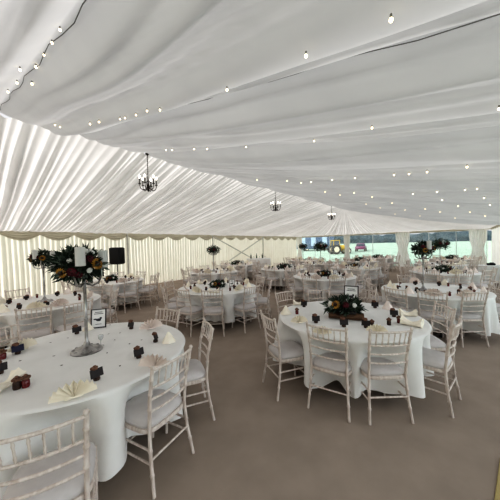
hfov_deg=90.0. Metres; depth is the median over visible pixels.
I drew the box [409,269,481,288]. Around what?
tablecloth
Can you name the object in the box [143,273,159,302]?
chair
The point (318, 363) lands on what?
seat cushion
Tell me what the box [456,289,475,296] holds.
napkin
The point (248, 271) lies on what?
chair
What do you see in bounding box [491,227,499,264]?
wall
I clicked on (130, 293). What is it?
seat cushion
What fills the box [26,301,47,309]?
napkin
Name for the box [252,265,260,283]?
chair
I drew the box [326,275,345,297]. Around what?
chair
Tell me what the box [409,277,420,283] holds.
napkin
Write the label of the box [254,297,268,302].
seat cushion
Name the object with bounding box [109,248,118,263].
grille
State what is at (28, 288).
chair
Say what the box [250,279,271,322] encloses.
chair
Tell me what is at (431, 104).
ceiling
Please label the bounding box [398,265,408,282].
chair
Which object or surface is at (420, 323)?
rolled napkin
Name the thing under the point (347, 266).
chair
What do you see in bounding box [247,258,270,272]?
tablecloth
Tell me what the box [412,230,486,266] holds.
window
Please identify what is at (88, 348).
candelabrum
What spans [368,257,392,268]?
tablecloth
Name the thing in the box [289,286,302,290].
seat cushion
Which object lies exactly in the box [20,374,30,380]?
lid
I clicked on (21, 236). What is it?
trim
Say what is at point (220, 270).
chair
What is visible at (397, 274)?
chair
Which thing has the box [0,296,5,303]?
napkin
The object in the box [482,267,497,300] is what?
chair
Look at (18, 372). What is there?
rolled napkin
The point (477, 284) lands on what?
seat cushion
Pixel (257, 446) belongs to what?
floor
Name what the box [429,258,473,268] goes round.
tablecloth
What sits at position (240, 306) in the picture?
seat cushion
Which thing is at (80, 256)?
pillar candle
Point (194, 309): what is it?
seat cushion
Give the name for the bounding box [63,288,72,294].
napkin
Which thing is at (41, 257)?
flower arrangement
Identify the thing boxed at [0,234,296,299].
wall
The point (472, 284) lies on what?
napkin
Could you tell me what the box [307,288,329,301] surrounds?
chair
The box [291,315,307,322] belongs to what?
napkin
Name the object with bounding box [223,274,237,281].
chair
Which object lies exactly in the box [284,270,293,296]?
chair
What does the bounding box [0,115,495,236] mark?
ceiling
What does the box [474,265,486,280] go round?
chair
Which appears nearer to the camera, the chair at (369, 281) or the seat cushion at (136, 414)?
the seat cushion at (136, 414)
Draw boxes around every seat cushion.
[0,330,9,336]
[2,441,95,499]
[21,327,53,339]
[55,321,83,331]
[101,303,108,307]
[106,309,114,315]
[118,291,136,295]
[125,389,181,428]
[138,288,153,291]
[165,302,184,308]
[169,297,177,301]
[179,359,204,383]
[180,305,202,312]
[204,306,223,313]
[234,302,255,309]
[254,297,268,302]
[267,277,278,279]
[269,340,303,358]
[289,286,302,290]
[304,289,321,292]
[312,352,351,372]
[326,289,343,293]
[361,357,403,375]
[371,296,381,301]
[379,302,397,307]
[395,307,417,311]
[420,310,447,319]
[422,347,451,368]
[430,334,445,347]
[455,311,481,318]
[474,283,487,286]
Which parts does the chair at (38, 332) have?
leg, rail, rail, rail, rail, leg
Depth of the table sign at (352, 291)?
3.97 m
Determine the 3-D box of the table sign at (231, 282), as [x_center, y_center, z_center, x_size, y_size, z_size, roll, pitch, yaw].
[-0.433,0.792,5.985,0.124,0.171,0.048,-1,1,-6]
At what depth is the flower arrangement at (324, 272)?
7.44 m
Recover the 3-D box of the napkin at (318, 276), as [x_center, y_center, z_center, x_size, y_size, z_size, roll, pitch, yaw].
[1.825,0.729,6.881,0.290,0.148,0.121,-1,1,24]
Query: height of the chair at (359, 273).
0.934 m
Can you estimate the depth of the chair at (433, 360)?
2.60 m
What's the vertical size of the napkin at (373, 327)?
0.109 m
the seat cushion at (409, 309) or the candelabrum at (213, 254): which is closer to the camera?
the seat cushion at (409, 309)
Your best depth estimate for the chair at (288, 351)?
2.93 m
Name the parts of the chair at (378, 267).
backrest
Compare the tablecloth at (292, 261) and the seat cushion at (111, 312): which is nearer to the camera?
the seat cushion at (111, 312)
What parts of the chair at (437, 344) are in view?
leg, seat frame, rail, leg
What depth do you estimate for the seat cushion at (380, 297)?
5.55 m
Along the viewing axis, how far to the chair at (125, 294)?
6.89 m
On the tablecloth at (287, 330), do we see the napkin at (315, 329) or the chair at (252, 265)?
the napkin at (315, 329)
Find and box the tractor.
[327,240,350,253]
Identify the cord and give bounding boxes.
[0,0,85,109]
[190,13,499,103]
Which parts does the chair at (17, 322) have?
rail, rail, leg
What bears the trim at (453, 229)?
attached to the wall at (167, 257)
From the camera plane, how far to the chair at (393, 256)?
14.57 m
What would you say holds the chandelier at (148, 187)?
hanging from the ceiling at (431, 104)
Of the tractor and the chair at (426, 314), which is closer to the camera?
the chair at (426, 314)
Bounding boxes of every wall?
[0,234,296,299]
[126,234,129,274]
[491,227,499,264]
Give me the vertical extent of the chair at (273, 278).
0.934 m
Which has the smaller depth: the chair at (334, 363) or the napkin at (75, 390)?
the napkin at (75, 390)
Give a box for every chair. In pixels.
[0,321,21,342]
[0,330,9,349]
[0,409,98,499]
[4,287,29,299]
[14,304,53,339]
[54,298,93,332]
[60,281,69,292]
[87,280,107,302]
[101,283,112,321]
[106,287,118,322]
[117,277,139,312]
[125,345,194,498]
[136,271,145,295]
[136,274,156,306]
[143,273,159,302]
[155,306,180,328]
[160,284,187,326]
[164,279,183,319]
[165,317,214,433]
[173,288,205,336]
[181,269,188,283]
[183,270,197,284]
[187,275,200,282]
[198,270,211,281]
[201,289,224,337]
[220,270,230,280]
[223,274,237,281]
[232,284,260,332]
[234,268,244,281]
[247,262,258,280]
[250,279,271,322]
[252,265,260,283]
[255,265,267,287]
[255,275,265,312]
[260,310,311,400]
[264,267,279,291]
[274,289,293,318]
[283,267,295,290]
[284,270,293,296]
[285,272,307,303]
[301,274,321,300]
[305,321,351,422]
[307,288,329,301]
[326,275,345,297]
[347,266,359,284]
[351,268,361,298]
[355,273,365,302]
[357,270,368,302]
[359,289,376,300]
[360,327,413,424]
[365,265,380,291]
[365,277,381,302]
[366,281,397,307]
[372,265,388,285]
[377,263,390,286]
[383,286,417,311]
[388,256,396,271]
[397,274,414,282]
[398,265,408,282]
[401,315,462,417]
[403,267,421,282]
[417,289,448,340]
[424,270,439,283]
[430,301,456,384]
[437,275,459,285]
[442,290,488,347]
[450,270,473,286]
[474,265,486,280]
[474,269,492,288]
[480,308,499,337]
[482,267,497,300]
[488,279,499,320]
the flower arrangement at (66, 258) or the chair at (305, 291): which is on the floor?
the chair at (305, 291)
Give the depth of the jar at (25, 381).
1.79 m
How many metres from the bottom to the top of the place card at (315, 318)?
0.117 m
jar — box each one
[0,349,6,359]
[11,376,21,390]
[20,374,30,388]
[386,317,391,324]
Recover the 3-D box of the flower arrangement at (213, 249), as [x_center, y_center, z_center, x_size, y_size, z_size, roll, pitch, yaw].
[-1.433,-0.018,9.703,0.559,0.441,0.568,-2,1,-35]
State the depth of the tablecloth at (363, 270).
9.20 m
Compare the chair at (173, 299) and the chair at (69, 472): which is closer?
the chair at (69, 472)
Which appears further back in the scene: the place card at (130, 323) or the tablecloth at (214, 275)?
the tablecloth at (214, 275)
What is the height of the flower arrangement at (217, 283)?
0.309 m
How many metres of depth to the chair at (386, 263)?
9.60 m
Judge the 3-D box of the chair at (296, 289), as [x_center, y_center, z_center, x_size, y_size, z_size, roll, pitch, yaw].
[1.343,1.109,7.224,0.529,0.934,0.454,-2,1,-20]
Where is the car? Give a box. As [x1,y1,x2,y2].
[355,243,366,251]
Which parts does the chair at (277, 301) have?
leg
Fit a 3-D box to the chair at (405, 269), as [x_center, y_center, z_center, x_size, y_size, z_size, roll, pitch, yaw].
[5.198,1.003,7.893,0.518,0.934,0.438,-1,1,0]
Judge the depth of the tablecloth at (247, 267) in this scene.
12.29 m
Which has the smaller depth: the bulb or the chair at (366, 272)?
the bulb
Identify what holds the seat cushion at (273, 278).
on the chair at (273, 278)
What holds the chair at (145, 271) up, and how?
on the floor
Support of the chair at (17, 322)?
on the floor
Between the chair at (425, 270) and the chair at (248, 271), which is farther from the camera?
the chair at (248, 271)
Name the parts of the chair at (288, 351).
leg, leg, seat frame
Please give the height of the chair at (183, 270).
0.934 m
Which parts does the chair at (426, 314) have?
leg, rail, seat frame, leg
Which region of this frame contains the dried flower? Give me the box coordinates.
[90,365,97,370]
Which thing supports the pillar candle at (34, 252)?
in the flower arrangement at (41, 257)
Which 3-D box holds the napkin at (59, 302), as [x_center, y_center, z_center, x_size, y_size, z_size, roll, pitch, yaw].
[-3.302,0.903,4.326,0.121,0.148,0.290,-1,1,35]
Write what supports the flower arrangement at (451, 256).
on the tablecloth at (445, 260)
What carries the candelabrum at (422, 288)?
on the tablecloth at (492, 325)
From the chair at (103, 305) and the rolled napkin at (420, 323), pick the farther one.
the chair at (103, 305)
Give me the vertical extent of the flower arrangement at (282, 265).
0.360 m
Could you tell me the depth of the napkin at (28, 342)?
2.49 m
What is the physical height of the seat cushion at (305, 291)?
0.072 m
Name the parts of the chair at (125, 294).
leg, leg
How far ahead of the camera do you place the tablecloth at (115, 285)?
7.13 m
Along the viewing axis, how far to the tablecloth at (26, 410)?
1.84 m
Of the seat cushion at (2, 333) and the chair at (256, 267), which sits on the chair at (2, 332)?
the seat cushion at (2, 333)
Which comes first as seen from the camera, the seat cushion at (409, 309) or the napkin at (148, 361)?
the napkin at (148, 361)
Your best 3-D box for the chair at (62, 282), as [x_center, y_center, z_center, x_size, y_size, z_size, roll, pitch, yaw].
[-4.793,1.264,6.813,0.454,0.934,0.529,-1,1,32]
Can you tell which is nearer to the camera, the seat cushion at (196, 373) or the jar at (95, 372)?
the jar at (95, 372)
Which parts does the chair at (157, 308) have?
rail, rail, leg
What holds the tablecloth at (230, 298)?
on the banquet table
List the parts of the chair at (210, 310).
leg, seat frame, leg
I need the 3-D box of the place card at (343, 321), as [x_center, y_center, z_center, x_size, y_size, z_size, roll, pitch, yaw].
[1.099,0.842,2.930,0.094,0.117,0.056,-1,1,5]
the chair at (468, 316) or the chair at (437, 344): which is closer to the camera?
the chair at (437, 344)
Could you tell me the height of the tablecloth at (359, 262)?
0.622 m
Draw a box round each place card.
[0,360,7,373]
[11,342,23,354]
[72,324,81,333]
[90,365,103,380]
[128,320,133,328]
[133,346,143,358]
[152,332,157,342]
[301,299,306,306]
[312,313,319,322]
[340,317,347,326]
[361,318,369,327]
[371,300,378,307]
[390,308,397,316]
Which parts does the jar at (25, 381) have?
jar glass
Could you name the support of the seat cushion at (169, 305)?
on the chair at (173, 306)
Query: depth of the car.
40.91 m
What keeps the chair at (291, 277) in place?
on the floor
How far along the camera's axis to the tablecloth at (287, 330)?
2.75 m
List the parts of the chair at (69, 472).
rail, rail, rail, rail, seat frame, leg, leg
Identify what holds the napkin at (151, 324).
on the tablecloth at (26, 410)
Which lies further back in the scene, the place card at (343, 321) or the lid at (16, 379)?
the place card at (343, 321)
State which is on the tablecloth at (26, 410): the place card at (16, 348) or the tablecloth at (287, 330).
the place card at (16, 348)
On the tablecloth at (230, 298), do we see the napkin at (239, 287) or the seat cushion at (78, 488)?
the napkin at (239, 287)
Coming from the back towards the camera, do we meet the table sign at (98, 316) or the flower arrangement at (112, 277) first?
the flower arrangement at (112, 277)
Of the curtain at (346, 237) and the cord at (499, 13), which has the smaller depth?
the cord at (499, 13)
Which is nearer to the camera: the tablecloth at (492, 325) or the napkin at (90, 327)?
the napkin at (90, 327)
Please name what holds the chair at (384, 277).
on the floor
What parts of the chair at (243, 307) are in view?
leg, seat frame, leg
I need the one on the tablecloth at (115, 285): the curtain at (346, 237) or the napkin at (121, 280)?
the napkin at (121, 280)
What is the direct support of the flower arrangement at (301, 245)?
on the candelabrum
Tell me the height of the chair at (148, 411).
0.934 m
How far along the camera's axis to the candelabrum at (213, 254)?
9.69 m
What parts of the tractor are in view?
cab glass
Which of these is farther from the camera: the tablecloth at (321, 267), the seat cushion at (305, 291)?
the tablecloth at (321, 267)
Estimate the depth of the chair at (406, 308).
4.48 m
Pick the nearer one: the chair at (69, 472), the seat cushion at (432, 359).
the chair at (69, 472)
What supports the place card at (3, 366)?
on the tablecloth at (26, 410)
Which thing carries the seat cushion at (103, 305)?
on the chair at (103, 305)
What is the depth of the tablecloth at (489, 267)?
9.43 m
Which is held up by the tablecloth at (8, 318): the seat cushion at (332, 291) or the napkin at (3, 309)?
the napkin at (3, 309)
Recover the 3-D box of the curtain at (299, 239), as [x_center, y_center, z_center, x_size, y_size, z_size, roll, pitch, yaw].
[4.383,0.002,22.156,0.552,2.360,0.145,0,2,40]
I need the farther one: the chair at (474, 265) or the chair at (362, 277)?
the chair at (474, 265)
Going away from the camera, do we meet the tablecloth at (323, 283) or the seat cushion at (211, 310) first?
the seat cushion at (211, 310)
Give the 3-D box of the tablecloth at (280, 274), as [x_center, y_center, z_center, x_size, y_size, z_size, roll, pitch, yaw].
[1.390,1.059,10.263,1.868,0.624,1.902,0,2,40]
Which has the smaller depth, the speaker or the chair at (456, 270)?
the chair at (456, 270)
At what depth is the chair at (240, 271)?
9.15 m
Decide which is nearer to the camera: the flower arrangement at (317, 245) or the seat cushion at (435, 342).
the seat cushion at (435, 342)
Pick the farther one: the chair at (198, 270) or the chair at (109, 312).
the chair at (198, 270)
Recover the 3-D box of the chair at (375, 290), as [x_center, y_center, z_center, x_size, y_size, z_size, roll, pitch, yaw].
[1.919,1.154,4.304,0.454,0.934,0.529,-1,1,33]
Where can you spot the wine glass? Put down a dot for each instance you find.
(100, 336)
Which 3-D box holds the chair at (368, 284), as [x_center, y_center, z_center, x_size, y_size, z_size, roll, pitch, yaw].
[2.696,1.119,5.085,0.529,0.934,0.454,-1,1,3]
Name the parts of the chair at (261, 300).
leg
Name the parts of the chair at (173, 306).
leg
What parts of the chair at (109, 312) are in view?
leg, leg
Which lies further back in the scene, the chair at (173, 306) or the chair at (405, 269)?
the chair at (405, 269)
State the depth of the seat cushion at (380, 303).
5.02 m
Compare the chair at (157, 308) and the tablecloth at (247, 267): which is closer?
the chair at (157, 308)
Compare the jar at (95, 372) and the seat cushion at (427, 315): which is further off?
the seat cushion at (427, 315)
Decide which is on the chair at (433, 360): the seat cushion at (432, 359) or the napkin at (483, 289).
the seat cushion at (432, 359)
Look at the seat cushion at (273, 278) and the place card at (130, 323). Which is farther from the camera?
the seat cushion at (273, 278)
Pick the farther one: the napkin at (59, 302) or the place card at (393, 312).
the napkin at (59, 302)
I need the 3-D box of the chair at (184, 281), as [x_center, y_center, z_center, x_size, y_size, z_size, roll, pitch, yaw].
[-2.373,1.152,9.550,0.518,0.934,0.438,-2,1,-11]
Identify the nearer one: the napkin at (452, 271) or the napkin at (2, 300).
the napkin at (2, 300)
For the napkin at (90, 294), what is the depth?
4.94 m
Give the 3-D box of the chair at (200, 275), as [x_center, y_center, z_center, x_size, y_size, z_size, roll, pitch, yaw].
[-1.394,1.184,6.739,0.454,0.934,0.529,-2,1,-37]
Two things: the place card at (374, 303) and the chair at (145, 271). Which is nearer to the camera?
the place card at (374, 303)
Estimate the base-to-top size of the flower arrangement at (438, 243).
0.595 m
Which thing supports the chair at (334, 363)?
on the floor
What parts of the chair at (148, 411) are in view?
leg, seat frame, rail, rail, rail, rail, leg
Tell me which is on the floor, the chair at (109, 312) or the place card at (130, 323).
the chair at (109, 312)
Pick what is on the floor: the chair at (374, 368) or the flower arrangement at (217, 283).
the chair at (374, 368)
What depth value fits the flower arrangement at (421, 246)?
4.89 m
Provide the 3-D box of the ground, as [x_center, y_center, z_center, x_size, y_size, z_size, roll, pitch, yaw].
[61.541,-2.659,111.610,450.000,1.500,550.000,0,1,40]
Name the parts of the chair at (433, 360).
seat frame, leg, leg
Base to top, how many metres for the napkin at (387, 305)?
0.123 m
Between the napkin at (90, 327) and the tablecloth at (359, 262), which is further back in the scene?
the tablecloth at (359, 262)
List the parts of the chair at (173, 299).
leg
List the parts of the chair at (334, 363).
leg, rail, rail, rail, rail, seat frame, leg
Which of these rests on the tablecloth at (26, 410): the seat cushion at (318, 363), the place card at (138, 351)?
the place card at (138, 351)
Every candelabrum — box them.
[31,261,52,301]
[65,269,102,356]
[209,251,217,271]
[414,250,432,290]
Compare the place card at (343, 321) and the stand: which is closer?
the place card at (343, 321)
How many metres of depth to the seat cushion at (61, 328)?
4.03 m
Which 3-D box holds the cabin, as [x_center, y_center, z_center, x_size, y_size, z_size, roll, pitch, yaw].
[13.421,-1.352,49.967,7.900,2.950,2.445,-1,1,0]
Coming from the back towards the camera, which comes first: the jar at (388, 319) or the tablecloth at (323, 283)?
the tablecloth at (323, 283)
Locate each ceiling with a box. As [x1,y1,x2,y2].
[0,0,499,224]
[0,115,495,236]
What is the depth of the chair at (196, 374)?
2.50 m
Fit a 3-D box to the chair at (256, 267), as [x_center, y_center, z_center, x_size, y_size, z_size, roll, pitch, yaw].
[0.512,1.076,9.873,0.518,0.934,0.438,-2,1,-24]
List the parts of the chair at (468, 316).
leg, seat frame, leg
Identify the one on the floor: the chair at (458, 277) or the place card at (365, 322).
the chair at (458, 277)
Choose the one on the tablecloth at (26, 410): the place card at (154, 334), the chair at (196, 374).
the place card at (154, 334)
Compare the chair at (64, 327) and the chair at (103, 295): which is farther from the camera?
the chair at (103, 295)
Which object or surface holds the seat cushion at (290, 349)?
on the chair at (288, 351)
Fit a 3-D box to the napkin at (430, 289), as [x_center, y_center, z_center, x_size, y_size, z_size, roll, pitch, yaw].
[3.242,0.744,4.418,0.290,0.148,0.121,0,2,41]
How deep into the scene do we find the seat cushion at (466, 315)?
4.15 m
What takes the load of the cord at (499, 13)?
attached to the ceiling at (431, 104)
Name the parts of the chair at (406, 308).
leg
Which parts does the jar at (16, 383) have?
jar glass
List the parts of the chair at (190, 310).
leg, leg, seat frame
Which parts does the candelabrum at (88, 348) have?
arm, arm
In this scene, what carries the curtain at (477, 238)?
hanging from the trim at (453, 229)
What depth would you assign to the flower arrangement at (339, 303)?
3.20 m
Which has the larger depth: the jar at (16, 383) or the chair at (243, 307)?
the chair at (243, 307)
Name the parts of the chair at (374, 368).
leg, seat frame, rail, rail, rail, rail, leg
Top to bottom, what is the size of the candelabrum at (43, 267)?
0.800 m
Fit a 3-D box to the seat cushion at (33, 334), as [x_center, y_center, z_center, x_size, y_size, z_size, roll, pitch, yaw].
[-3.313,1.279,3.889,0.412,0.072,0.414,-2,1,-36]
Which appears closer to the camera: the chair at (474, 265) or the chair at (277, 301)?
the chair at (277, 301)
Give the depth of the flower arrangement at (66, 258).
2.28 m
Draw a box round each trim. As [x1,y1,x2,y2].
[0,231,295,240]
[302,229,488,237]
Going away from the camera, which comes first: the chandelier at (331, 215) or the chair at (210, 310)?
the chair at (210, 310)
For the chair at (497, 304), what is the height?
0.934 m
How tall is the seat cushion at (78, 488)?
0.072 m
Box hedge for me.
[334,230,491,243]
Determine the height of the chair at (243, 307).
0.934 m
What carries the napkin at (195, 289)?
on the tablecloth at (230, 298)
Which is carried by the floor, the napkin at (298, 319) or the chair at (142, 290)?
the chair at (142, 290)
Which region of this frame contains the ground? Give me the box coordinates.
[145,241,491,284]
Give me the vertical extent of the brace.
2.106 m
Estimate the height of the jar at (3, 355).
0.097 m
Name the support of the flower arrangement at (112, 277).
on the tablecloth at (115, 285)
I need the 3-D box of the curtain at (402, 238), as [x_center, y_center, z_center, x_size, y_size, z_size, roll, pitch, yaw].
[10.417,-0.041,17.058,0.851,2.360,0.145,0,2,40]
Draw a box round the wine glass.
[98,334,103,345]
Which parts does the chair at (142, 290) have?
leg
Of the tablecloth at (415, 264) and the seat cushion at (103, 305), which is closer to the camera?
the seat cushion at (103, 305)
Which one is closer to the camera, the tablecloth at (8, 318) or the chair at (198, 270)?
the tablecloth at (8, 318)
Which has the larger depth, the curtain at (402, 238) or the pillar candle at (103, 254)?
the curtain at (402, 238)
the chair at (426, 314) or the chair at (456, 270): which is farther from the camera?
the chair at (456, 270)
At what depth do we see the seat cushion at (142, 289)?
7.45 m
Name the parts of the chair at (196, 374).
seat frame, leg, leg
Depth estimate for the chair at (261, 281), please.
6.39 m
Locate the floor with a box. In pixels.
[0,267,499,499]
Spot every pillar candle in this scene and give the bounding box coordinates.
[32,250,37,258]
[74,246,85,265]
[98,250,107,267]
[426,241,431,248]
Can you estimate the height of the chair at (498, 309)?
0.934 m
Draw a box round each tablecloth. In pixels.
[0,293,101,346]
[0,322,184,499]
[74,277,143,305]
[177,282,256,322]
[190,269,237,281]
[220,263,253,277]
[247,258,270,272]
[261,267,306,285]
[273,301,433,398]
[288,259,317,266]
[294,273,356,300]
[303,262,340,272]
[331,265,383,285]
[341,260,378,265]
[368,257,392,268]
[381,283,499,335]
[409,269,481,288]
[414,262,468,269]
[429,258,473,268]
[477,264,499,282]
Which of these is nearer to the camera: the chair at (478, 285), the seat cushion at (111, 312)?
the seat cushion at (111, 312)
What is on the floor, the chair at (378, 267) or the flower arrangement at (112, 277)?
the chair at (378, 267)
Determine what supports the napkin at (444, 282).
on the tablecloth at (492, 325)
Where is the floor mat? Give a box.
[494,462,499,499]
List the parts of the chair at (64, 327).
leg, rail, leg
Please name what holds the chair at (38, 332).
on the floor
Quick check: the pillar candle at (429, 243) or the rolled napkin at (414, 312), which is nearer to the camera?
the rolled napkin at (414, 312)
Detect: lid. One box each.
[11,376,21,382]
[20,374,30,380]
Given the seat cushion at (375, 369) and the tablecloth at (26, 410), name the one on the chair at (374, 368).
the seat cushion at (375, 369)
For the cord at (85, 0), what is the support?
attached to the ceiling at (431, 104)
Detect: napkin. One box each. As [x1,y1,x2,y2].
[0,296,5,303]
[0,303,9,312]
[0,367,26,391]
[7,338,37,352]
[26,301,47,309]
[48,379,97,403]
[49,298,68,306]
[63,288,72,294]
[82,322,93,331]
[87,291,93,298]
[117,277,127,282]
[138,354,168,366]
[139,319,162,329]
[162,332,175,343]
[192,286,200,292]
[234,284,243,290]
[280,305,290,314]
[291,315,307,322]
[312,274,321,278]
[313,326,331,333]
[366,324,387,331]
[382,301,392,309]
[398,308,417,316]
[400,315,423,327]
[404,286,414,293]
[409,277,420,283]
[424,288,443,295]
[441,279,449,285]
[448,269,462,273]
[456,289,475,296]
[467,282,477,289]
[480,286,486,293]
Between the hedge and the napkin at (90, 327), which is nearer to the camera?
the napkin at (90, 327)
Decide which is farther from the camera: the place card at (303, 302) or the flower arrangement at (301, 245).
the flower arrangement at (301, 245)
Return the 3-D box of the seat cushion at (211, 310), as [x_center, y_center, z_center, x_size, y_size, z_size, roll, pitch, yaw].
[-0.729,1.194,5.047,0.412,0.072,0.414,-1,1,-3]
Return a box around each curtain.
[296,237,302,257]
[344,234,349,258]
[395,232,409,266]
[469,229,486,264]
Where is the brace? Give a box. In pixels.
[213,236,263,260]
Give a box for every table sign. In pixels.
[91,308,106,327]
[229,279,234,286]
[344,285,358,299]
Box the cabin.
[296,236,333,250]
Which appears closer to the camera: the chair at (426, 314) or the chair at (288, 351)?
the chair at (288, 351)
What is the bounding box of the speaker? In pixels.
[109,247,124,264]
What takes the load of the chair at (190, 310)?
on the floor
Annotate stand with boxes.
[329,310,363,320]
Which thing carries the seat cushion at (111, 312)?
on the chair at (109, 312)
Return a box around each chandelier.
[138,153,157,191]
[270,193,280,210]
[328,206,332,219]
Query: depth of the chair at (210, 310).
4.83 m
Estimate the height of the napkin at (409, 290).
0.141 m
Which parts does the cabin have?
panel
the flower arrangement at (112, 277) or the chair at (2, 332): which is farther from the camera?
the flower arrangement at (112, 277)
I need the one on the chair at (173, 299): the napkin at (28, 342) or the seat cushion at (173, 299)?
the seat cushion at (173, 299)
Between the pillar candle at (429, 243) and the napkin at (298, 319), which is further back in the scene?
the pillar candle at (429, 243)
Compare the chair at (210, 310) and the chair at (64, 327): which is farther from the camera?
the chair at (210, 310)
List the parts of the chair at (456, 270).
backrest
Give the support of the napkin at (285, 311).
on the tablecloth at (287, 330)
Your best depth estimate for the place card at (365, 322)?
2.87 m
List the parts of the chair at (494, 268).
leg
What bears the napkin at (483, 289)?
on the tablecloth at (492, 325)
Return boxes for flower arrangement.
[26,248,52,266]
[44,242,109,284]
[102,274,117,280]
[207,245,220,254]
[208,279,226,287]
[276,263,290,268]
[298,243,306,248]
[313,241,327,251]
[317,269,330,276]
[320,291,366,317]
[409,240,437,256]
[431,264,453,271]
[432,238,449,249]
[445,254,456,258]
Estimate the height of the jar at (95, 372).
0.111 m
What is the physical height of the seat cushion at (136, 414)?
0.072 m
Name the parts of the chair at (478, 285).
backrest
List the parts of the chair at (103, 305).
leg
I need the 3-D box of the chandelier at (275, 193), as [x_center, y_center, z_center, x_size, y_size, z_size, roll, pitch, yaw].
[0.898,-1.766,8.826,0.341,0.805,0.382,-2,1,-24]
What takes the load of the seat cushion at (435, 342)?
on the chair at (437, 344)
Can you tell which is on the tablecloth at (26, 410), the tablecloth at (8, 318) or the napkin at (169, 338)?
the napkin at (169, 338)
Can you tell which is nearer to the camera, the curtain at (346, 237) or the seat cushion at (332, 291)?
the seat cushion at (332, 291)
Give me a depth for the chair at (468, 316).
4.10 m

